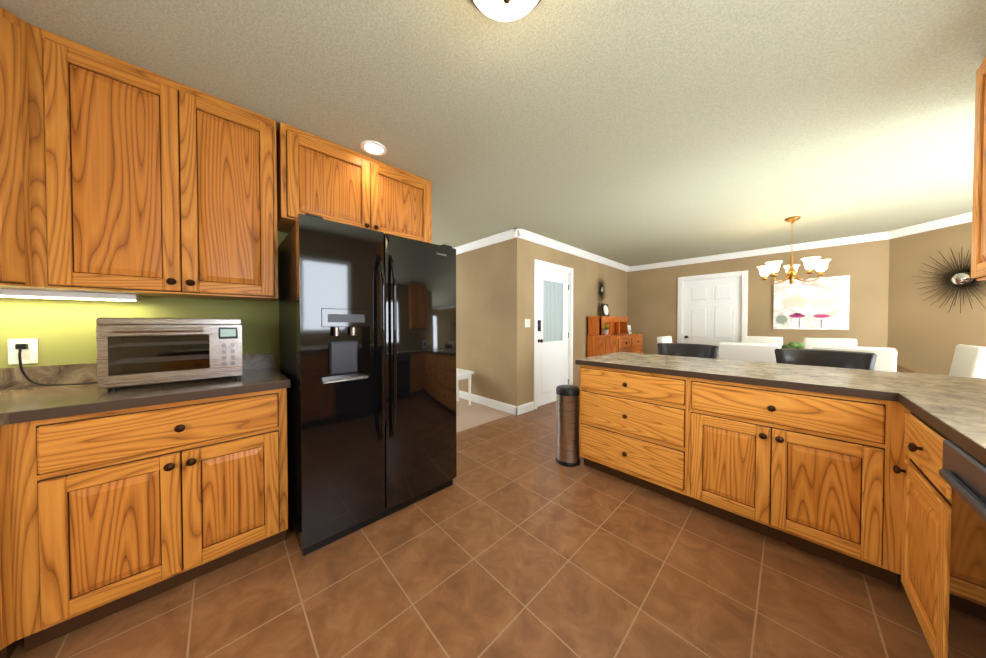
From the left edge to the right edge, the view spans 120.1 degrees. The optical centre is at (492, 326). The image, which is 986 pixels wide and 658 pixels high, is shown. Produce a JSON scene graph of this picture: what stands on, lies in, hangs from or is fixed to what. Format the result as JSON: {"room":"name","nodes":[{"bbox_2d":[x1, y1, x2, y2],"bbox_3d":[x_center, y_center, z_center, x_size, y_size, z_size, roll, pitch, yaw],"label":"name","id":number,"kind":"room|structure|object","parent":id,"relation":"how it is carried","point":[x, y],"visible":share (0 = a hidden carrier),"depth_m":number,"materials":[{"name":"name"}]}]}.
{"room":"dining room and kitchen","nodes":[
{"label":"dining room and kitchen","id":0,"kind":"room"},
{"bbox_2d":[10,397,933,657],"bbox_3d":[0.759,1.211,2.809,8.290,0.060,8.240,-1,1,-44],"label":"floor","id":1,"kind":"structure","parent":0,"point":[515,540],"depth_m":1.30,"materials":[{"name":"tile"}]},
{"bbox_2d":[0,449,7,657],"bbox_3d":[-2.136,0.774,0.736,1.006,0.875,0.968,-1,1,-44],"label":"base cabinet","id":2,"kind":"object","parent":1,"relation":"on","point":[3,592],"depth_m":0.98,"materials":[{"name":"brown wood"}]},
{"bbox_2d":[4,405,287,657],"bbox_3d":[-1.607,0.763,1.442,0.849,0.875,0.681,-1,1,-44],"label":"base cabinet","id":3,"kind":"object","parent":1,"relation":"on","point":[120,499],"depth_m":1.17,"materials":[{"name":"brown wood"}]},
{"bbox_2d":[0,365,290,448],"bbox_3d":[-1.838,0.313,0.999,1.810,0.040,0.992,-1,1,-44],"label":"countertop","id":4,"kind":"structure","parent":3,"relation":"on","point":[40,415],"depth_m":1.20,"materials":[{"name":"grey stone"}]},
{"bbox_2d":[18,348,97,385],"bbox_3d":[-1.951,0.188,1.485,0.578,0.187,0.083,-1,1,-44],"label":"cord","id":5,"kind":"object","parent":4,"relation":"on","point":[21,366],"visible":0.62,"depth_m":1.32,"materials":[{"name":"black plastic"}]},
{"bbox_2d":[96,317,242,391],"bbox_3d":[-1.623,0.120,1.476,0.470,0.330,0.343,-1,1,-44],"label":"microwave","id":6,"kind":"object","parent":4,"relation":"on","point":[137,351],"visible":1,"depth_m":1.35,"materials":[{"name":"silver metal"}]},
{"bbox_2d":[278,213,456,555],"bbox_3d":[-0.857,0.300,2.020,0.975,1.785,0.821,-1,1,-44],"label":"fridge","id":7,"kind":"object","parent":1,"relation":"on","point":[367,330],"visible":1,"depth_m":1.67,"materials":[{"name":"black metal"}]},
{"bbox_2d":[456,368,473,404],"bbox_3d":[-0.559,0.909,4.243,0.400,0.500,0.400,-1,1,-44],"label":"table","id":8,"kind":"object","parent":1,"relation":"on","point":[461,374],"visible":0.44,"depth_m":4.22,"materials":[{"name":"white paint"}]},
{"bbox_2d":[556,385,579,466],"bbox_3d":[0.661,0.853,2.509,0.208,0.665,0.208,-1,1,-44],"label":"trash can","id":9,"kind":"object","parent":1,"relation":"on","point":[567,420],"visible":0.96,"depth_m":2.42,"materials":[{"name":"silver metal"}]},
{"bbox_2d":[587,316,642,356],"bbox_3d":[2.260,0.477,5.185,1.150,1.335,0.576,-1,1,-44],"label":"hutch","id":10,"kind":"object","parent":1,"relation":"on","point":[617,338],"visible":0.5,"depth_m":4.92,"materials":[{"name":"brown wood"}]},
{"bbox_2d":[601,303,608,315],"bbox_3d":[2.101,-0.316,5.309,0.240,0.240,0.052,-1,1,-44],"label":"clock","id":11,"kind":"object","parent":10,"relation":"on","point":[605,310],"visible":1,"depth_m":5.28,"materials":[{"name":"white"}]},
{"bbox_2d":[602,324,608,333],"bbox_3d":[2.083,0.034,5.234,0.205,0.195,0.119,-1,1,-44],"label":"flowers","id":12,"kind":"object","parent":10,"relation":"on","point":[606,327],"visible":0.9,"depth_m":5.18,"materials":[{"name":"plant"}]},
{"bbox_2d":[657,336,671,343],"bbox_3d":[2.772,0.651,4.177,0.460,1.018,0.548,-1,1,-44],"label":"chair","id":13,"kind":"object","parent":1,"relation":"on","point":[665,339],"visible":0.21,"depth_m":4.20,"materials":[{"name":"white fabric"}]},
{"bbox_2d":[657,343,718,358],"bbox_3d":[1.938,0.680,2.893,0.491,1.001,0.537,-1,1,-44],"label":"bar stool","id":14,"kind":"object","parent":1,"relation":"on","point":[692,350],"visible":0.29,"depth_m":3.02,"materials":[{"name":"black leather"}]},
{"bbox_2d":[575,352,886,580],"bbox_3d":[1.550,0.733,2.139,0.932,0.915,1.560,-1,1,-44],"label":"base cabinet","id":15,"kind":"object","parent":1,"relation":"on","point":[841,466],"depth_m":1.63,"materials":[{"name":"brown wood"}]},
{"bbox_2d":[719,342,779,362],"bbox_3d":[2.763,0.668,3.062,0.548,1.018,0.460,-1,1,-44],"label":"dining chair","id":16,"kind":"object","parent":1,"relation":"on","point":[757,352],"visible":0.17,"depth_m":2.87,"materials":[{"name":"white fabric"}]},
{"bbox_2d":[741,336,782,347],"bbox_3d":[3.873,0.652,4.126,0.548,1.018,0.460,-1,1,-44],"label":"dining chair","id":17,"kind":"object","parent":1,"relation":"on","point":[762,339],"visible":0.21,"depth_m":4.24,"materials":[{"name":"white fabric"}]},
{"bbox_2d":[716,354,916,372],"bbox_3d":[3.547,0.792,3.372,0.900,0.760,1.600,-1,1,-44],"label":"dining table","id":18,"kind":"object","parent":1,"relation":"on","point":[900,369],"visible":0.06,"depth_m":2.81,"materials":[{"name":"brown wood"}]},
{"bbox_2d":[782,342,803,348],"bbox_3d":[3.546,0.293,3.364,0.184,0.236,0.185,-1,1,-44],"label":"centerpiece plant","id":19,"kind":"object","parent":18,"relation":"on","point":[796,345],"visible":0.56,"depth_m":3.31,"materials":[{"name":"green plant"}]},
{"bbox_2d":[774,348,876,369],"bbox_3d":[2.575,0.690,2.229,0.491,1.001,0.537,-1,1,-44],"label":"bar stool","id":20,"kind":"object","parent":1,"relation":"on","point":[841,359],"visible":0.15,"depth_m":2.33,"materials":[{"name":"black leather"}]},
{"bbox_2d":[803,338,856,348],"bbox_3d":[4.330,0.659,3.650,0.548,1.018,0.460,-1,1,-44],"label":"dining chair","id":21,"kind":"object","parent":1,"relation":"on","point":[809,343],"visible":0.23,"depth_m":3.77,"materials":[{"name":"white leather"}]},
{"bbox_2d":[811,345,896,371],"bbox_3d":[3.264,0.674,2.627,0.548,1.018,0.460,-1,1,-44],"label":"dining chair","id":22,"kind":"object","parent":1,"relation":"on","point":[886,359],"visible":0.12,"depth_m":2.33,"materials":[{"name":"white fabric"}]},
{"bbox_2d":[859,369,985,657],"bbox_3d":[1.375,0.759,0.458,3.512,0.915,0.621,-1,1,-44],"label":"base cabinet","id":23,"kind":"object","parent":1,"relation":"on","point":[924,411],"depth_m":1.07,"materials":[{"name":"brown wood"}]},
{"bbox_2d":[939,439,985,657],"bbox_3d":[1.180,0.778,0.642,0.595,0.871,0.110,-1,1,-44],"label":"dishwasher","id":24,"kind":"object","parent":23,"relation":"in","point":[962,473],"visible":0.98,"depth_m":0.77,"materials":[{"name":"black"}]},
{"bbox_2d":[949,344,985,377],"bbox_3d":[4.141,0.673,2.708,0.460,1.018,0.548,-1,1,-44],"label":"chair","id":25,"kind":"object","parent":1,"relation":"on","point":[968,360],"visible":0.12,"depth_m":2.48,"materials":[{"name":"white fabric"}]},
{"bbox_2d":[0,222,985,405],"bbox_3d":[0.759,-0.039,2.791,8.290,2.440,8.240,-1,1,-44],"label":"wall","id":26,"kind":"structure","parent":0,"point":[890,306],"depth_m":3.87,"materials":[{"name":"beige paint"}]},
{"bbox_2d":[0,6,27,289],"bbox_3d":[-2.259,-0.694,0.828,0.988,1.068,0.633,-1,1,-44],"label":"upper cabinet","id":27,"kind":"object","parent":26,"relation":"attached to","point":[13,168],"depth_m":1.11,"materials":[{"name":"brown wood"}]},
{"bbox_2d":[0,289,138,301],"bbox_3d":[-2.162,-0.148,1.233,0.780,0.033,0.080,-1,1,-44],"label":"under-cabinet light","id":28,"kind":"object","parent":27,"relation":"attached to","point":[16,293],"visible":1,"depth_m":1.33,"materials":[{"name":"white paint"}]},
{"bbox_2d":[8,338,37,364],"bbox_3d":[-2.193,0.114,1.324,0.075,0.118,0.029,-1,1,-44],"label":"electrical outlet plate","id":29,"kind":"object","parent":26,"relation":"attached to","point":[29,353],"visible":1,"depth_m":1.33,"materials":[{"name":"beige plastic"}]},
{"bbox_2d":[0,353,273,388],"bbox_3d":[-2.174,0.238,1.348,1.810,0.099,0.020,-1,1,-44],"label":"backsplash","id":30,"kind":"structure","parent":26,"relation":"attached to","point":[53,374],"depth_m":1.39,"materials":[{"name":"beige stone"}]},
{"bbox_2d":[0,22,283,300],"bbox_3d":[-1.709,-0.704,1.515,0.863,1.068,0.403,-1,1,-44],"label":"upper cabinet","id":31,"kind":"object","parent":26,"relation":"attached to","point":[118,176],"depth_m":1.35,"materials":[{"name":"brown wood"}]},
{"bbox_2d":[280,122,431,242],"bbox_3d":[-1.018,-0.962,2.202,1.050,0.573,0.363,-1,1,-44],"label":"upper cabinet","id":32,"kind":"object","parent":26,"relation":"attached to","point":[331,181],"depth_m":1.97,"materials":[{"name":"brown wood"}]},
{"bbox_2d":[525,319,529,326],"bbox_3d":[0.477,-0.053,3.897,0.115,0.115,0.010,-1,1,-44],"label":"switch plate","id":33,"kind":"object","parent":26,"relation":"attached to","point":[527,322],"visible":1,"depth_m":3.89,"materials":[{"name":"beige plastic"}]},
{"bbox_2d":[537,267,568,406],"bbox_3d":[0.939,0.142,4.363,0.864,2.021,0.108,-1,1,-44],"label":"door","id":34,"kind":"structure","parent":26,"relation":"in","point":[553,332],"depth_m":4.36,"materials":[{"name":"white paint"}]},
{"bbox_2d":[594,275,607,303],"bbox_3d":[2.064,-0.718,5.390,0.616,0.581,0.037,-1,1,-44],"label":"sunburst mirror","id":35,"kind":"object","parent":26,"relation":"attached to","point":[601,289],"visible":0.96,"depth_m":5.37,"materials":[{"name":"brown metal"}]},
{"bbox_2d":[683,276,740,353],"bbox_3d":[4.001,0.128,5.240,0.108,2.021,0.852,-1,1,-44],"label":"door","id":36,"kind":"structure","parent":26,"relation":"in","point":[711,311],"depth_m":5.22,"materials":[{"name":"white paint"}]},
{"bbox_2d":[454,212,971,414],"bbox_3d":[2.333,-0.062,4.301,3.828,2.440,8.000,-1,1,-44],"label":"trim","id":37,"kind":"structure","parent":26,"relation":"attached to","point":[569,249],"depth_m":4.36,"materials":[{"name":"white paint"}]},
{"bbox_2d":[773,275,849,329],"bbox_3d":[4.824,-0.352,4.338,0.030,0.780,0.770,-1,1,-44],"label":"painting","id":38,"kind":"object","parent":26,"relation":"attached to","point":[821,303],"visible":0.86,"depth_m":4.30,"materials":[{"name":"fabric"}]},
{"bbox_2d":[912,248,985,312],"bbox_3d":[5.304,-0.537,3.221,0.550,0.762,0.550,-1,1,-44],"label":"sunburst mirror","id":39,"kind":"object","parent":26,"relation":"attached to","point":[960,277],"visible":0.92,"depth_m":3.24,"materials":[{"name":"brown metal"}]},
{"bbox_2d":[971,56,985,280],"bbox_3d":[2.080,-0.720,0.949,0.800,1.018,0.384,-1,1,-44],"label":"upper cabinet","id":40,"kind":"object","parent":26,"relation":"attached to","point":[978,259],"visible":1,"depth_m":1.29,"materials":[{"name":"brown wood"}]},
{"bbox_2d":[0,0,985,266],"bbox_3d":[0.759,-1.289,2.772,8.290,0.060,8.240,-1,1,-44],"label":"ceiling","id":41,"kind":"structure","parent":0,"point":[634,132],"depth_m":1.54,"materials":[{"name":"white paint"}]},
{"bbox_2d":[360,140,386,155],"bbox_3d":[-0.831,-1.242,1.981,0.170,0.007,0.170,-1,1,-44],"label":"recessed light","id":42,"kind":"object","parent":41,"relation":"in","point":[374,148],"visible":1,"depth_m":1.98,"materials":[{"name":"white paint"}]},
{"bbox_2d":[470,0,540,20],"bbox_3d":[0.046,-1.159,0.953,0.340,0.144,0.340,-1,1,-44],"label":"flush ceiling light","id":43,"kind":"object","parent":41,"relation":"attached to","point":[505,10],"visible":0.96,"depth_m":1.00,"materials":[{"name":"white glass"}]},
{"bbox_2d":[757,216,830,283],"bbox_3d":[3.492,-0.883,3.322,0.580,0.767,0.605,-1,1,-44],"label":"chandelier","id":44,"kind":"object","parent":41,"relation":"hanging from","point":[810,264],"visible":1,"depth_m":3.26,"materials":[{"name":"gold metal"}]}
]}

